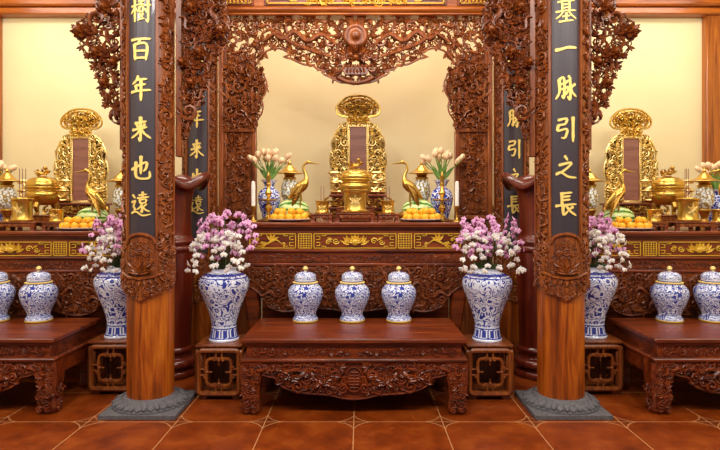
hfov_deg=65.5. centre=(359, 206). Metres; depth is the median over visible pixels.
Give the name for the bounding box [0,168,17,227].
lamp
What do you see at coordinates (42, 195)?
bowl
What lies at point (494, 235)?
orchid spray
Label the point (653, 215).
cup
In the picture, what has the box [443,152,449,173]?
tulip
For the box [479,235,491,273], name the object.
orchid spray
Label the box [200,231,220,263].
orchid spray
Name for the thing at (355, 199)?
incense burner
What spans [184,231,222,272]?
orchid spray
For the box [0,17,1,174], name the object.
trim
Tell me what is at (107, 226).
orchid spray
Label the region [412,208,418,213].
orange
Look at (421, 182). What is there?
lamp
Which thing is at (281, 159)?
tulip
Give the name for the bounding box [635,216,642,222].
orange
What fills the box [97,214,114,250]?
orchid spray
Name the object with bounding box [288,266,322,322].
lidded jar
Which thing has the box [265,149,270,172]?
tulip
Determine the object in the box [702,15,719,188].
trim
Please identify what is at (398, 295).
lidded jar
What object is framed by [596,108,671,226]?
tablet
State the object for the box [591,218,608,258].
orchid spray
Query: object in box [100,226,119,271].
orchid spray
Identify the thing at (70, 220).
orange
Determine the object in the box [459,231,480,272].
orchid spray
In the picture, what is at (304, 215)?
orange
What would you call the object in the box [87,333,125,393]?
pedestal
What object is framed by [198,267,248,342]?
vase
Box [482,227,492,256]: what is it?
orchid spray
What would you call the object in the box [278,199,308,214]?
watermelon
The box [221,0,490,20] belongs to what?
lintel beam
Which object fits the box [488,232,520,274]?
orchid spray
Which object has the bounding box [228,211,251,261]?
orchid spray
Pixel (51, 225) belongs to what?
stand
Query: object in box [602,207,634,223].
watermelon
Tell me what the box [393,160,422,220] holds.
statue
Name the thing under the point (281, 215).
orange
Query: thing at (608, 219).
orchid spray
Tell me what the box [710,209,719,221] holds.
cup
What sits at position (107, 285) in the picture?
vase
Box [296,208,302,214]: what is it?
orange
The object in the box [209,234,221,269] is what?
orchid spray
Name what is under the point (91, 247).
orchid spray
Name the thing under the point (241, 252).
orchid spray
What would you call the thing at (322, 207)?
cup
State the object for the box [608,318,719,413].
table
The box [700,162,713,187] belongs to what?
tulip
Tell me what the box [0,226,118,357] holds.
altar
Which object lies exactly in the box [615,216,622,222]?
orange
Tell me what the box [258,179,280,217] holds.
flower vase
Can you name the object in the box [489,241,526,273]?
orchid spray
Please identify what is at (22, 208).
bowl
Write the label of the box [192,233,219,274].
orchid spray
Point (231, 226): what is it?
orchid spray
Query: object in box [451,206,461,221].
candle holder
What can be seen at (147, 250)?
couplet board
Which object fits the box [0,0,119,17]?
trim
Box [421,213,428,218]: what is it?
orange
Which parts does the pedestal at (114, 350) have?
fretwork panel, frame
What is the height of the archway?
3.290 m
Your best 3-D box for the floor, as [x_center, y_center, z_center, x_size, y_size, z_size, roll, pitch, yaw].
[-0.042,1.504,2.010,9.400,0.100,9.020,0,0,0]
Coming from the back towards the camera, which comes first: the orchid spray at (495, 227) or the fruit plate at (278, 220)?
the fruit plate at (278, 220)
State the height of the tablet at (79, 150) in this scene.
1.251 m
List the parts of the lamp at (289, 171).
globe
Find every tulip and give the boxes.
[247,155,265,178]
[251,156,265,175]
[255,151,266,175]
[260,148,266,169]
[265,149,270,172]
[265,154,270,170]
[270,154,277,177]
[271,149,276,167]
[271,152,291,178]
[273,157,283,173]
[420,154,437,178]
[425,155,439,178]
[432,150,439,173]
[438,147,443,174]
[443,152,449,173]
[444,152,452,177]
[444,154,464,178]
[694,166,713,188]
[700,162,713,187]
[705,162,716,188]
[714,163,718,185]
[716,161,719,188]
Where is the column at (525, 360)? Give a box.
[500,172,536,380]
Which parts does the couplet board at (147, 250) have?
lettering panel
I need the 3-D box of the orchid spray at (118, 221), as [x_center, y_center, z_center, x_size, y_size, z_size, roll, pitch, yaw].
[-1.869,0.319,4.383,0.102,0.479,0.228,0,0,-10]
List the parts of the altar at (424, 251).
leg, gilt phoenix panel, moulding, gilt fret frame, panel, gilt phoenix panel, leg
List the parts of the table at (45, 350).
waist panel, moulding, leg, leg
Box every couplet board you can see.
[120,0,175,300]
[182,7,216,302]
[494,0,528,302]
[533,0,590,300]
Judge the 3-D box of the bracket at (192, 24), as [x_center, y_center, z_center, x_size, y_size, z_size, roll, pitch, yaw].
[-1.132,-1.425,4.035,0.410,2.122,0.167,0,0,0]
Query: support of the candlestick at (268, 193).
on the altar at (424, 251)
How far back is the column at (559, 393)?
3.93 m
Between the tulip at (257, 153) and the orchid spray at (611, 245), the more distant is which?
the tulip at (257, 153)
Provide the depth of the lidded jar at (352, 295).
4.43 m
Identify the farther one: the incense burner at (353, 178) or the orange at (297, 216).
the incense burner at (353, 178)
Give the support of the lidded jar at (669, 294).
on the table at (689, 349)
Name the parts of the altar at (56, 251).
gilt fret frame, panel, moulding, gilt phoenix panel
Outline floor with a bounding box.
[0,358,719,449]
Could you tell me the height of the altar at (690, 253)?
1.250 m
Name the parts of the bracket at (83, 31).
edge post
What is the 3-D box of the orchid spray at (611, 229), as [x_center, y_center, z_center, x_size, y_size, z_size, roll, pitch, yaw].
[1.992,0.345,4.462,0.246,0.427,0.108,0,0,35]
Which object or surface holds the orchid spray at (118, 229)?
in the vase at (107, 285)
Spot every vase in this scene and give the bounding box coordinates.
[93,266,125,338]
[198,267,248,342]
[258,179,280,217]
[430,179,452,217]
[462,268,512,342]
[585,267,617,338]
[708,189,719,221]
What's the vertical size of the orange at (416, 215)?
0.068 m
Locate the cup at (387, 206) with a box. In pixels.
[380,201,395,213]
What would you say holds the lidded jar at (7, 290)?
on the table at (45, 350)
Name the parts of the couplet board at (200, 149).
lettering panel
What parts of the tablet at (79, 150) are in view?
cloud arm, name panel, beaded frame, cloud arm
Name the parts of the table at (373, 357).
leg, leg, waist panel, moulding, leg, leg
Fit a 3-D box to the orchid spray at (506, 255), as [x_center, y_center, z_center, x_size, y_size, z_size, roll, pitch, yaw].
[1.074,0.374,4.337,0.113,0.368,0.170,0,0,-37]
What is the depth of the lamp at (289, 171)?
5.40 m
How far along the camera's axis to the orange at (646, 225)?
4.78 m
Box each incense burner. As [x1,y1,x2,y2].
[15,166,70,214]
[328,158,382,206]
[640,166,694,214]
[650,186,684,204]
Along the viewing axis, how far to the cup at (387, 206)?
4.85 m
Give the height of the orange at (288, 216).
0.068 m
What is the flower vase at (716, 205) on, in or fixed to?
on the altar at (690, 253)
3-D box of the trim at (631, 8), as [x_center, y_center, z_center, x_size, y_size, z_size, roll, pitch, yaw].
[2.758,-2.330,6.324,2.800,0.328,0.189,0,0,0]
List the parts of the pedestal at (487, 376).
fretwork panel, frame, fretwork panel, fretwork panel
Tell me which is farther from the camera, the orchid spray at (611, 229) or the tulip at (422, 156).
the tulip at (422, 156)
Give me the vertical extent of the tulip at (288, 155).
0.320 m
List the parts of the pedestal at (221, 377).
fretwork panel, fretwork panel, frame, fretwork panel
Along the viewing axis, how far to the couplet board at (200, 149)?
5.25 m
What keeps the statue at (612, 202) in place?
on the altar at (690, 253)
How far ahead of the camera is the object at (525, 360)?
4.75 m
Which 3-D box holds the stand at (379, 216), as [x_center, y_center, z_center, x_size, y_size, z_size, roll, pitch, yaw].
[0.245,0.094,4.899,0.190,0.070,0.152,0,0,0]
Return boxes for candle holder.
[251,206,258,221]
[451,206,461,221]
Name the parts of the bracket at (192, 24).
edge post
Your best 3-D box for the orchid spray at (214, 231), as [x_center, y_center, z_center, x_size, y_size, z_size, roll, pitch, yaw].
[-1.098,0.309,4.294,0.158,0.498,0.101,0,0,-44]
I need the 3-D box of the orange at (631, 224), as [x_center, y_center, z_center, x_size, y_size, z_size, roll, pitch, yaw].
[2.314,0.155,4.782,0.066,0.068,0.063,0,0,-33]
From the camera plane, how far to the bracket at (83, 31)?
4.05 m
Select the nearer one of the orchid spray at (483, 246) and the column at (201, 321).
the orchid spray at (483, 246)
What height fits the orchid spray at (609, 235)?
0.362 m
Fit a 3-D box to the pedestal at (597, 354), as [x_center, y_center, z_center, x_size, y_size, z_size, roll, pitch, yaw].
[1.858,1.244,4.488,0.360,0.420,0.356,0,0,0]
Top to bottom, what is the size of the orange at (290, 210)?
0.065 m
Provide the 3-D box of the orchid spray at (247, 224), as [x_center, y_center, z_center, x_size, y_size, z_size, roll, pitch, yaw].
[-0.928,0.333,4.370,0.278,0.453,0.090,0,0,18]
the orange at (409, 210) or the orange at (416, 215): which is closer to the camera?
the orange at (416, 215)
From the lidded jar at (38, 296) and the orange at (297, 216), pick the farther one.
the orange at (297, 216)
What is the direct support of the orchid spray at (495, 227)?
in the vase at (487, 295)
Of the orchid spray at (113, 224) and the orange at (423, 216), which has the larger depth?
the orange at (423, 216)
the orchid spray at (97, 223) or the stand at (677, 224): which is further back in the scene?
the stand at (677, 224)
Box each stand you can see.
[0,221,48,230]
[17,215,68,229]
[41,222,64,230]
[311,214,333,221]
[335,213,374,221]
[337,207,373,220]
[377,214,398,221]
[643,215,693,229]
[645,222,668,230]
[662,221,715,230]
[704,222,719,230]
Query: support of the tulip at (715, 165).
in the flower vase at (716, 205)
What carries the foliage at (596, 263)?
in the vase at (604, 284)
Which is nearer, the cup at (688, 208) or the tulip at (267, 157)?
the cup at (688, 208)
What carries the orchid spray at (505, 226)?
in the vase at (487, 295)
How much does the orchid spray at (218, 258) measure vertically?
0.398 m
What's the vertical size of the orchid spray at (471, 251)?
0.401 m
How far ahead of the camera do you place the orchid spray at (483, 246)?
4.24 m
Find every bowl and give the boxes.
[9,198,35,221]
[24,186,60,204]
[339,178,371,194]
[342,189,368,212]
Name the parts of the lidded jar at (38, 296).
lid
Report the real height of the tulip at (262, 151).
0.362 m
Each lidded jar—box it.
[0,271,15,321]
[19,266,58,322]
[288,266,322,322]
[335,266,369,322]
[381,266,415,322]
[650,266,689,322]
[693,266,719,322]
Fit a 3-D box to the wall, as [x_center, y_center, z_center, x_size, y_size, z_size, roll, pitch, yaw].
[-0.042,-0.521,6.470,9.400,3.950,0.100,0,0,0]
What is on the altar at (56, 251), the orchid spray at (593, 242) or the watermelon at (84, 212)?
the watermelon at (84, 212)
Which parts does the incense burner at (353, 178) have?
handle, lid, handle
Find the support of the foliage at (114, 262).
in the vase at (107, 285)
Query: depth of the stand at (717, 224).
4.83 m
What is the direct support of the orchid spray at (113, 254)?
in the vase at (107, 285)
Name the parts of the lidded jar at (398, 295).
lid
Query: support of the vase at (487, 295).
on the pedestal at (487, 376)
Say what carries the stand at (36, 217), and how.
on the altar at (56, 251)
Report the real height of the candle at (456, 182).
0.212 m
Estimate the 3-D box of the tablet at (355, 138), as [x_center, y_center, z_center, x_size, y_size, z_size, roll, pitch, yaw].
[-0.020,-0.529,5.890,0.731,1.317,0.320,0,0,0]
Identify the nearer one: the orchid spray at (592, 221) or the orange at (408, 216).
the orchid spray at (592, 221)
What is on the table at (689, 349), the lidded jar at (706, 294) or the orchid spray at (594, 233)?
the lidded jar at (706, 294)
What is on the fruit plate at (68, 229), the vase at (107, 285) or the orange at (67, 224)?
the orange at (67, 224)
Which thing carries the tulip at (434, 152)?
in the flower vase at (435, 193)
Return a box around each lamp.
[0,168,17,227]
[107,169,122,226]
[277,161,302,199]
[408,162,433,199]
[589,168,603,227]
[694,168,719,227]
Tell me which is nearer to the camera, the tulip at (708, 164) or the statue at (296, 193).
the statue at (296, 193)
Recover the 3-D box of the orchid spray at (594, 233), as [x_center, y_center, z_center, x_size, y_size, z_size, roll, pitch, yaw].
[1.821,0.360,4.375,0.095,0.397,0.232,0,0,0]
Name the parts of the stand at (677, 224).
leg, leg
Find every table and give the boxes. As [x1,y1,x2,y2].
[0,318,101,413]
[239,318,467,413]
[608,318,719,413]
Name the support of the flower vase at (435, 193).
on the altar at (424, 251)
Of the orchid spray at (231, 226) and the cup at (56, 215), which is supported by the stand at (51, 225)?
the cup at (56, 215)
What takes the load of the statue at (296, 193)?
on the altar at (424, 251)
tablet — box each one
[40,108,115,226]
[323,94,392,219]
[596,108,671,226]
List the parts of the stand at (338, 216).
leg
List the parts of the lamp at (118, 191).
globe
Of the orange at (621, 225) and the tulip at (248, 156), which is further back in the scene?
the tulip at (248, 156)
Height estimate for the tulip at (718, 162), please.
0.353 m
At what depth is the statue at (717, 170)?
5.12 m
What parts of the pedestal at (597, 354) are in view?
frame, fretwork panel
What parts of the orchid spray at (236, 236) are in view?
stem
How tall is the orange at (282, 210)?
0.067 m
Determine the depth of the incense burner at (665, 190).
5.12 m
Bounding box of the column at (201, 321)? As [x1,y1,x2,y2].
[191,12,217,361]
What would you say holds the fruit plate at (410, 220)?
on the altar at (424, 251)
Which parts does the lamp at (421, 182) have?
globe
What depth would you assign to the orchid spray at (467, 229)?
4.29 m
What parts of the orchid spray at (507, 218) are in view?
stem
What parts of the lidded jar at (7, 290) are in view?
lid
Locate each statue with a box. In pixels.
[77,169,106,229]
[288,160,317,220]
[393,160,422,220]
[604,169,633,226]
[710,169,719,227]
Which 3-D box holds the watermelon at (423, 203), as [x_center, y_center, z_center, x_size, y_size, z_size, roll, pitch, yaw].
[0.533,0.025,5.185,0.297,0.208,0.208,0,0,0]
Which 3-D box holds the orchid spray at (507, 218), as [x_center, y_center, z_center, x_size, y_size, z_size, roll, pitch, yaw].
[1.112,0.299,4.285,0.080,0.518,0.307,0,0,-42]
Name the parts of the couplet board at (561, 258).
lettering panel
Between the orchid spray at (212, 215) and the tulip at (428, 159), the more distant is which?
the tulip at (428, 159)
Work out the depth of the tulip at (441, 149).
5.16 m
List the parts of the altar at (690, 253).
gilt phoenix panel, panel, moulding, gilt fret frame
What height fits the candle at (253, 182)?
0.212 m
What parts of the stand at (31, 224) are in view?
leg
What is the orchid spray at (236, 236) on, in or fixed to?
in the vase at (223, 294)
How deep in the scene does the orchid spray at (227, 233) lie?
4.18 m
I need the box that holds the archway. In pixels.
[215,16,495,333]
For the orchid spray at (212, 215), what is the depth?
4.20 m
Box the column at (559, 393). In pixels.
[514,288,612,419]
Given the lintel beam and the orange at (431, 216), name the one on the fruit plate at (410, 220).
the orange at (431, 216)
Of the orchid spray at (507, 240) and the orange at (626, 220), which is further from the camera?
the orange at (626, 220)
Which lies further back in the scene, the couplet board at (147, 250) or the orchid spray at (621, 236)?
the orchid spray at (621, 236)
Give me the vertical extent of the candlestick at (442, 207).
0.446 m
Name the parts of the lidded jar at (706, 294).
lid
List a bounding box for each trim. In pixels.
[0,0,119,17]
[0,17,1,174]
[592,0,719,17]
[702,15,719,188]
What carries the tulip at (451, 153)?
in the flower vase at (435, 193)
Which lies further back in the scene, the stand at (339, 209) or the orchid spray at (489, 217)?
the stand at (339, 209)
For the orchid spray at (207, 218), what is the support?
in the vase at (223, 294)
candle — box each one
[251,181,254,205]
[455,181,458,205]
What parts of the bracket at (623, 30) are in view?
edge post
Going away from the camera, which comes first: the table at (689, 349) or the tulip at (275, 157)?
the table at (689, 349)
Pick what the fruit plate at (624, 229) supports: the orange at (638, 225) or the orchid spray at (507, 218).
the orange at (638, 225)
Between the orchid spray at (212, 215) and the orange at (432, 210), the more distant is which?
the orange at (432, 210)
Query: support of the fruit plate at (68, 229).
on the altar at (56, 251)
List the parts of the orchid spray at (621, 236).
stem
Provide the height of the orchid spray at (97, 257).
0.342 m
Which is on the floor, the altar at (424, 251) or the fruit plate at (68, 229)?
the altar at (424, 251)
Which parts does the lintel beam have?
raised panel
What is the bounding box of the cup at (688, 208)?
[675,198,701,221]
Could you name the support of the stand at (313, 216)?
on the altar at (424, 251)
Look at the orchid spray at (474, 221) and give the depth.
4.28 m
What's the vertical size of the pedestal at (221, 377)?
0.420 m
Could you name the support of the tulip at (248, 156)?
in the flower vase at (275, 193)
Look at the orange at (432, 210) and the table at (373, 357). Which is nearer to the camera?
the table at (373, 357)
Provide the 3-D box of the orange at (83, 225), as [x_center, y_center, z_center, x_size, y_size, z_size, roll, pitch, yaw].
[-2.364,0.165,4.808,0.064,0.065,0.064,0,0,-20]
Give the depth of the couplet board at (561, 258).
3.92 m
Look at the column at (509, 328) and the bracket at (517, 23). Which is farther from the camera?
the column at (509, 328)
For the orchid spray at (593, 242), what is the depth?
4.45 m
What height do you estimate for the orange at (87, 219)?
0.064 m
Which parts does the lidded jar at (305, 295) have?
lid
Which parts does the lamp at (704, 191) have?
globe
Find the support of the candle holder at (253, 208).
on the altar at (424, 251)
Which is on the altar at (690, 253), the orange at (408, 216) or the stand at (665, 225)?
the stand at (665, 225)
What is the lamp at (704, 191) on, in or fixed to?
on the altar at (690, 253)
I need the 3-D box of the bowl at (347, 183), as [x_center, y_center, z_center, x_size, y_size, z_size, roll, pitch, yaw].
[-0.042,-0.177,5.200,0.303,0.172,0.303,0,0,0]
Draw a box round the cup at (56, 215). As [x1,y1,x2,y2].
[48,209,64,221]
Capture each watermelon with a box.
[76,207,108,222]
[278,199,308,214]
[402,199,432,210]
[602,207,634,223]
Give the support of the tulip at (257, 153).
in the flower vase at (275, 193)
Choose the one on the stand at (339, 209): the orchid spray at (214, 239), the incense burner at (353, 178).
the incense burner at (353, 178)
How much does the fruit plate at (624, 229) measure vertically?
0.026 m
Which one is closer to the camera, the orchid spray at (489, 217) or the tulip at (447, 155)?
the orchid spray at (489, 217)
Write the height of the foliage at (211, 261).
0.128 m
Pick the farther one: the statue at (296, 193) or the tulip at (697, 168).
the tulip at (697, 168)
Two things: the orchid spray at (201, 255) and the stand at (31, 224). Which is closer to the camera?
the orchid spray at (201, 255)
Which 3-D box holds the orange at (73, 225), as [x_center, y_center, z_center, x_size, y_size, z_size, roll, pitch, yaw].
[-2.434,0.159,4.776,0.063,0.068,0.065,0,0,-29]
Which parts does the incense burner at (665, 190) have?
handle, leg, lid, leg, handle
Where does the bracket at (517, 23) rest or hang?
attached to the column at (559, 393)
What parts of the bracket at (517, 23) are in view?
edge post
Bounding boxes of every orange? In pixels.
[62,221,70,227]
[65,217,73,223]
[70,222,78,227]
[74,216,81,223]
[80,222,88,229]
[85,217,92,223]
[277,212,284,218]
[278,208,284,214]
[286,213,292,218]
[288,208,294,214]
[294,214,301,218]
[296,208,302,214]
[301,213,307,218]
[406,208,412,213]
[406,213,412,218]
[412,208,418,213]
[413,212,419,218]
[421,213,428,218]
[422,208,428,213]
[429,208,435,213]
[429,214,435,218]
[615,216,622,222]
[618,222,625,229]
[623,217,631,223]
[627,221,634,227]
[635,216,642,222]
[636,222,643,227]
[643,222,649,229]
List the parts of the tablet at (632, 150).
cloud arm, beaded frame, name panel, cloud arm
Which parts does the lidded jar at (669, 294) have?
lid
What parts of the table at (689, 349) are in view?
leg, leg, moulding, waist panel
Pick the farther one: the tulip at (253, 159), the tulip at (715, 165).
the tulip at (715, 165)
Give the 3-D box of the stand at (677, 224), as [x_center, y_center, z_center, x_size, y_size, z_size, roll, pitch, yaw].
[2.858,0.165,4.879,0.335,0.078,0.242,0,0,0]
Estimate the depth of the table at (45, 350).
3.96 m
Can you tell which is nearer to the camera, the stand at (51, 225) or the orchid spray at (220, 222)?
the orchid spray at (220, 222)
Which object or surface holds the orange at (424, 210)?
on the orange at (423, 216)
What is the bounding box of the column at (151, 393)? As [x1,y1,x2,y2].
[98,287,196,419]
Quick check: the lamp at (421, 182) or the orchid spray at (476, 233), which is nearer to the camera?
the orchid spray at (476, 233)
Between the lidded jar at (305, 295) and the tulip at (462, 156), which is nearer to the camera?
the lidded jar at (305, 295)
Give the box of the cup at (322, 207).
[315,201,329,213]
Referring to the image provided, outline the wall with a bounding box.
[2,18,701,317]
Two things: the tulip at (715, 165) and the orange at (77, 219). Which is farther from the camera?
the tulip at (715, 165)
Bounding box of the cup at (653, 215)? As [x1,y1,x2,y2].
[646,209,662,221]
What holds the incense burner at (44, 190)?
on the stand at (36, 217)
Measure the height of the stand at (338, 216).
0.078 m
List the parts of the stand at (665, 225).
leg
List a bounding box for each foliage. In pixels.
[107,257,120,267]
[209,257,232,268]
[473,262,504,269]
[592,262,606,269]
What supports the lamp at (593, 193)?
on the altar at (690, 253)
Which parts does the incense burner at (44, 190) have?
handle, leg, lid, leg, handle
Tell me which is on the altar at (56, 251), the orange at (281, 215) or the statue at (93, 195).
the statue at (93, 195)
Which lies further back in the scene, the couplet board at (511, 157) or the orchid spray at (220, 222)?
the couplet board at (511, 157)
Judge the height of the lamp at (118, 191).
0.585 m
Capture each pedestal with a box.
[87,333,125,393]
[195,334,246,399]
[461,334,513,399]
[585,333,623,393]
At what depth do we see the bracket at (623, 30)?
4.05 m
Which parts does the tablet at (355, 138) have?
cloud arm, name panel, beaded frame, cloud arm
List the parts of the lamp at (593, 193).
globe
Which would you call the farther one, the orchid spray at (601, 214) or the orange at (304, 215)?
the orange at (304, 215)
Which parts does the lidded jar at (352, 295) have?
lid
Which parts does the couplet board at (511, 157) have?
lettering panel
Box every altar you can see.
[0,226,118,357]
[244,219,465,331]
[590,226,719,333]
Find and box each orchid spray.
[78,217,119,267]
[81,242,118,270]
[89,235,117,271]
[95,225,111,249]
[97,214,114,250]
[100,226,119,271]
[106,222,117,260]
[107,232,119,272]
[112,228,121,259]
[113,218,122,248]
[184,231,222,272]
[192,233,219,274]
[194,216,213,246]
[194,223,221,257]
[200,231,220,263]
[202,212,224,262]
[208,216,222,264]
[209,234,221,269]
[214,228,226,260]
[216,209,231,268]
[218,230,232,272]
[223,220,239,256]
[224,231,240,257]
[224,239,249,269]
[226,231,242,270]
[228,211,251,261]
[229,221,258,250]
[452,216,480,250]
[459,225,480,260]
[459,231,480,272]
[467,229,485,263]
[467,230,485,273]
[471,216,484,248]
[477,221,488,264]
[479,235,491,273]
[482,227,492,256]
[486,214,496,249]
[487,232,503,270]
[488,212,524,257]
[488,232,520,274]
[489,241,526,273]
[490,221,503,253]
[490,224,524,264]
[493,234,508,258]
[589,216,596,265]
[589,228,604,269]
[590,237,601,257]
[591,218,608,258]
[592,216,612,258]
[593,233,612,258]
[594,211,611,258]
[594,236,614,269]
[595,223,626,259]
[595,233,626,271]
[597,231,631,268]
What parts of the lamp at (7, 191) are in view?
globe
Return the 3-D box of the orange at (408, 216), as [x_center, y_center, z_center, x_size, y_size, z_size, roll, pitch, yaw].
[0.427,0.088,4.826,0.065,0.067,0.063,0,0,-27]
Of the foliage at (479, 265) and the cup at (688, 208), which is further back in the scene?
the cup at (688, 208)
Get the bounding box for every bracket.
[70,0,122,149]
[175,0,232,156]
[478,0,535,156]
[589,0,641,149]
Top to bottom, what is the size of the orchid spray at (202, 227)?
0.432 m
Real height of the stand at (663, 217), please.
0.130 m
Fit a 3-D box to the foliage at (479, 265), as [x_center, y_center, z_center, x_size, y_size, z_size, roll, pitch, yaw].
[0.992,0.465,4.356,0.248,0.078,0.302,0,0,9]
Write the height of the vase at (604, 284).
0.557 m
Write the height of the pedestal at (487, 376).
0.420 m
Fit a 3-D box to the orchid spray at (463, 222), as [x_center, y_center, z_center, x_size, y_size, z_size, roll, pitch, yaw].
[0.849,0.314,4.359,0.292,0.491,0.099,0,0,-14]
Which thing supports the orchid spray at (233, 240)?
in the vase at (223, 294)
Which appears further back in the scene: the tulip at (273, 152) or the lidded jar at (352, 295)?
the tulip at (273, 152)
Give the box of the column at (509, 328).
[493,14,518,361]
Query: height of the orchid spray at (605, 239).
0.337 m
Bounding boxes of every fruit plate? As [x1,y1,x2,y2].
[56,227,102,230]
[268,219,309,221]
[401,219,441,221]
[617,227,653,230]

